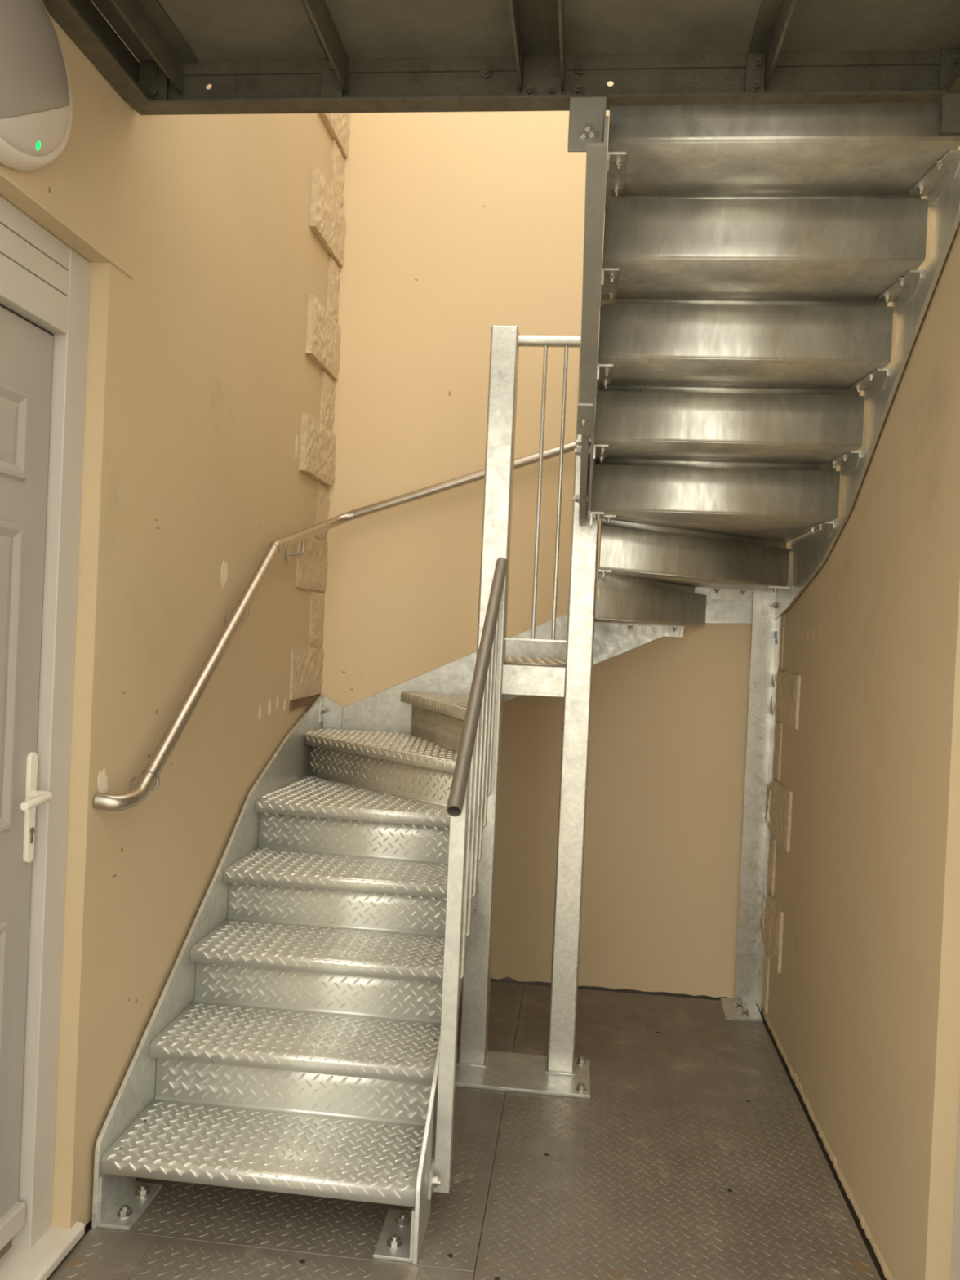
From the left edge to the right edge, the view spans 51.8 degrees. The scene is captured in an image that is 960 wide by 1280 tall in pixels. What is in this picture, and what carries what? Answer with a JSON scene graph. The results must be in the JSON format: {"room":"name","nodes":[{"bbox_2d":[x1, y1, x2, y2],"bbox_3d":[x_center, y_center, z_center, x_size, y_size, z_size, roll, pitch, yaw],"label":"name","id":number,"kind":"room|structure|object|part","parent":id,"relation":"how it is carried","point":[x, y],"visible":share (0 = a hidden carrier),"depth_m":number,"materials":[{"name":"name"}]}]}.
{"room":"stairwell","nodes":[
{"label":"stairwell","id":0,"kind":"room"},
{"bbox_2d":[0,0,350,1229],"bbox_3d":[-1.024,-0.817,3.075,0.334,4.750,3.302,3,1,6],"label":"wall","id":1,"kind":"structure","parent":0,"point":[213,245],"depth_m":3.00,"materials":[{"name":"beige paint"}]},
{"bbox_2d":[0,0,72,170],"bbox_3d":[-0.948,-1.179,1.978,0.081,0.410,0.540,3,1,6],"label":"light","id":2,"kind":"object","parent":1,"relation":"attached to","point":[36,103],"visible":1,"depth_m":2.02,"materials":[{"name":"beige plastic"}]},
{"bbox_2d":[0,0,69,119],"bbox_3d":[-0.925,-1.183,1.976,0.036,0.358,0.453,3,1,6],"label":"diffuser","id":3,"kind":"object","parent":2,"relation":"attached to","point":[34,77],"depth_m":2.00,"materials":[{"name":"beige plastic"}]},
{"bbox_2d":[0,195,90,1279],"bbox_3d":[-1.136,0.294,2.088,0.222,2.515,0.985,3,1,6],"label":"door","id":4,"kind":"structure","parent":1,"relation":"in","point":[45,282],"depth_m":2.41,"materials":[{"name":"plastic"}]},
{"bbox_3d":[-1.140,0.967,2.224,0.009,0.610,0.230,3,1,6],"label":"panel","id":5,"kind":"part","parent":4,"relation":"part of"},
{"bbox_3d":[-1.101,0.088,2.216,0.009,0.720,0.230,3,1,6],"label":"panel","id":6,"kind":"part","parent":4,"relation":"part of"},
{"bbox_3d":[-1.075,-0.476,2.210,0.009,0.210,0.230,3,1,6],"label":"panel","id":7,"kind":"part","parent":4,"relation":"part of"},
{"bbox_3d":[-1.094,0.407,2.407,0.012,0.270,0.034,3,1,6],"label":"handle plate","id":8,"kind":"part","parent":4,"relation":"part of","materials":[{"name":"beige metal"}]},
{"bbox_3d":[-1.065,0.381,2.351,0.056,0.027,0.126,3,1,6],"label":"lever","id":9,"kind":"part","parent":4,"relation":"part of","materials":[{"name":"beige metal"}]},
{"bbox_3d":[-1.156,1.529,2.096,0.152,0.046,0.985,3,1,6],"label":"sill","id":10,"kind":"part","parent":4,"relation":"part of","materials":[{"name":"plastic"}]},
{"bbox_2d":[93,440,575,811],"bbox_3d":[0.004,-0.311,3.535,1.728,1.587,2.170,3,1,6],"label":"wall handrail","id":11,"kind":"object","parent":1,"relation":"attached to","point":[140,788],"visible":0.96,"depth_m":3.33,"materials":[{"name":"silver metal"}]},
{"bbox_2d":[46,976,887,1279],"bbox_3d":[-0.557,1.691,-2.193,14.000,0.122,14.300,3,1,6],"label":"floor","id":12,"kind":"structure","parent":0,"point":[695,1151],"depth_m":2.88,"materials":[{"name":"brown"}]},
{"bbox_3d":[-0.604,1.595,1.831,1.027,0.008,1.494,3,1,6],"label":"plate","id":13,"kind":"part","parent":12,"relation":"part of","materials":[{"name":"grey metal"}]},
{"bbox_3d":[-0.415,1.586,3.617,1.027,0.008,2.090,3,1,6],"label":"plate","id":14,"kind":"part","parent":12,"relation":"part of","materials":[{"name":"grey metal"}]},
{"bbox_2d":[91,93,959,1265],"bbox_3d":[0.152,0.130,3.485,2.122,2.956,2.228,3,1,6],"label":"staircase","id":15,"kind":"structure","parent":12,"relation":"on","point":[769,274],"depth_m":2.96,"materials":[{"name":"metal"}]},
{"bbox_3d":[-0.964,1.560,2.733,0.088,0.010,0.208,3,1,6],"label":"foot plate","id":16,"kind":"part","parent":15,"relation":"part of","materials":[{"name":"silver metal"}]},
{"bbox_3d":[-0.214,1.595,2.654,0.104,0.010,0.208,3,1,6],"label":"foot plate","id":17,"kind":"part","parent":15,"relation":"part of","materials":[{"name":"silver metal"}]},
{"bbox_2d":[427,557,507,1199],"bbox_3d":[-0.021,0.611,3.152,0.058,1.829,1.068,3,1,6],"label":"guard rail","id":18,"kind":"object","parent":15,"relation":"attached to","point":[482,699],"visible":1,"depth_m":2.75,"materials":[{"name":"silver metal"}]},
{"bbox_3d":[0.332,0.119,4.572,0.300,0.042,0.006,3,1,6],"label":"clip leg","id":19,"kind":"part","parent":15,"relation":"part of","materials":[{"name":"silver metal"}]},
{"bbox_3d":[0.356,-0.642,3.350,0.023,0.449,0.556,3,1,6],"label":"fin plate","id":20,"kind":"part","parent":15,"relation":"part of","materials":[{"name":"grey metal"}]},
{"bbox_3d":[0.264,-1.268,2.434,0.090,0.133,0.008,3,1,6],"label":"hanger plate","id":21,"kind":"part","parent":15,"relation":"part of","materials":[{"name":"grey metal"}]},
{"bbox_3d":[0.299,-1.222,2.449,0.007,0.110,0.060,3,1,6],"label":"hanger plate","id":22,"kind":"part","parent":15,"relation":"part of","materials":[{"name":"grey metal"}]},
{"bbox_3d":[0.782,-0.041,4.524,0.290,0.042,0.006,3,1,6],"label":"clip leg","id":23,"kind":"part","parent":15,"relation":"part of","materials":[{"name":"silver metal"}]},
{"bbox_3d":[1.136,-0.204,4.486,0.185,0.042,0.006,3,1,6],"label":"clip leg","id":24,"kind":"part","parent":15,"relation":"part of","materials":[{"name":"silver metal"}]},
{"bbox_3d":[1.114,-1.219,2.294,0.085,0.090,0.013,3,1,6],"label":"hanger plate","id":25,"kind":"part","parent":15,"relation":"part of","materials":[{"name":"metal"}]},
{"bbox_2d":[455,325,599,1098],"bbox_3d":[0.199,0.224,3.654,0.538,2.766,0.298,3,1,6],"label":"railing","id":26,"kind":"object","parent":12,"relation":"on","point":[558,1073],"visible":0.8,"depth_m":3.66,"materials":[{"name":"silver metal"}]},
{"bbox_3d":[0.035,0.210,3.721,0.102,2.754,0.101,3,1,6],"label":"newel post","id":27,"kind":"part","parent":26,"relation":"part of","materials":[{"name":"silver metal"}]},
{"bbox_3d":[0.137,1.600,3.667,0.538,0.012,0.298,3,1,6],"label":"plate","id":28,"kind":"part","parent":26,"relation":"part of","materials":[{"name":"silver metal"}]},
{"bbox_3d":[0.259,-1.113,3.686,0.230,0.042,0.042,3,1,6],"label":"guard rail","id":29,"kind":"part","parent":26,"relation":"part of","materials":[{"name":"silver metal"}]},
{"bbox_3d":[0.362,0.259,3.687,0.100,2.687,0.101,3,1,6],"label":"newel post","id":30,"kind":"part","parent":26,"relation":"part of","materials":[{"name":"silver metal"}]},
{"bbox_3d":[0.537,1.637,2.763,1.044,0.008,3.588,3,1,6],"label":"plate","id":31,"kind":"part","parent":12,"relation":"part of","materials":[{"name":"grey metal"}]},
{"bbox_2d":[720,591,781,1022],"bbox_3d":[1.201,0.714,4.375,0.172,1.864,0.233,3,1,6],"label":"support post","id":32,"kind":"object","parent":12,"relation":"on","point":[766,633],"visible":0.99,"depth_m":4.44,"materials":[{"name":"silver metal"}]},
{"bbox_3d":[1.153,1.639,4.385,0.160,0.012,0.233,3,1,6],"label":"plate","id":33,"kind":"part","parent":32,"relation":"part of","materials":[{"name":"silver metal"}]},
{"bbox_2d":[41,0,959,115],"bbox_3d":[0.085,-1.409,2.016,2.098,0.139,1.016,3,1,6],"label":"ceiling","id":34,"kind":"structure","parent":0,"point":[255,56],"depth_m":2.43,"materials":[{"name":"metal"}]},
{"bbox_3d":[-0.670,-1.510,2.101,0.558,0.008,1.006,3,1,6],"label":"deck plate","id":35,"kind":"part","parent":34,"relation":"part of","materials":[{"name":"grey metal"}]},
{"bbox_3d":[-0.142,-1.486,2.045,0.501,0.008,1.006,3,1,6],"label":"deck plate","id":36,"kind":"part","parent":34,"relation":"part of","materials":[{"name":"grey metal"}]},
{"bbox_3d":[0.385,-1.461,1.989,0.555,0.008,1.006,3,1,6],"label":"deck plate","id":37,"kind":"part","parent":34,"relation":"part of","materials":[{"name":"grey metal"}]},
{"bbox_3d":[0.892,-1.438,1.935,0.463,0.008,1.006,3,1,6],"label":"deck plate","id":38,"kind":"part","parent":34,"relation":"part of","materials":[{"name":"grey metal"}]},
{"bbox_2d":[320,80,773,998],"bbox_3d":[0.344,-0.875,4.713,2.704,4.944,0.251,3,1,6],"label":"wall","id":39,"kind":"structure","parent":0,"point":[460,225],"depth_m":4.61,"materials":[{"name":"beige paint"}]},
{"bbox_2d":[758,195,959,1279],"bbox_3d":[1.337,-0.709,2.825,0.320,4.750,3.302,3,1,6],"label":"wall","id":40,"kind":"structure","parent":0,"point":[860,935],"depth_m":2.78,"materials":[{"name":"beige paint"}]},
{"bbox_2d":[950,1093,959,1279],"bbox_3d":[1.097,0.397,1.834,0.148,2.515,0.930,3,1,6],"label":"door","id":41,"kind":"structure","parent":40,"relation":"in","point":[955,1259],"depth_m":2.29,"materials":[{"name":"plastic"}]}
]}

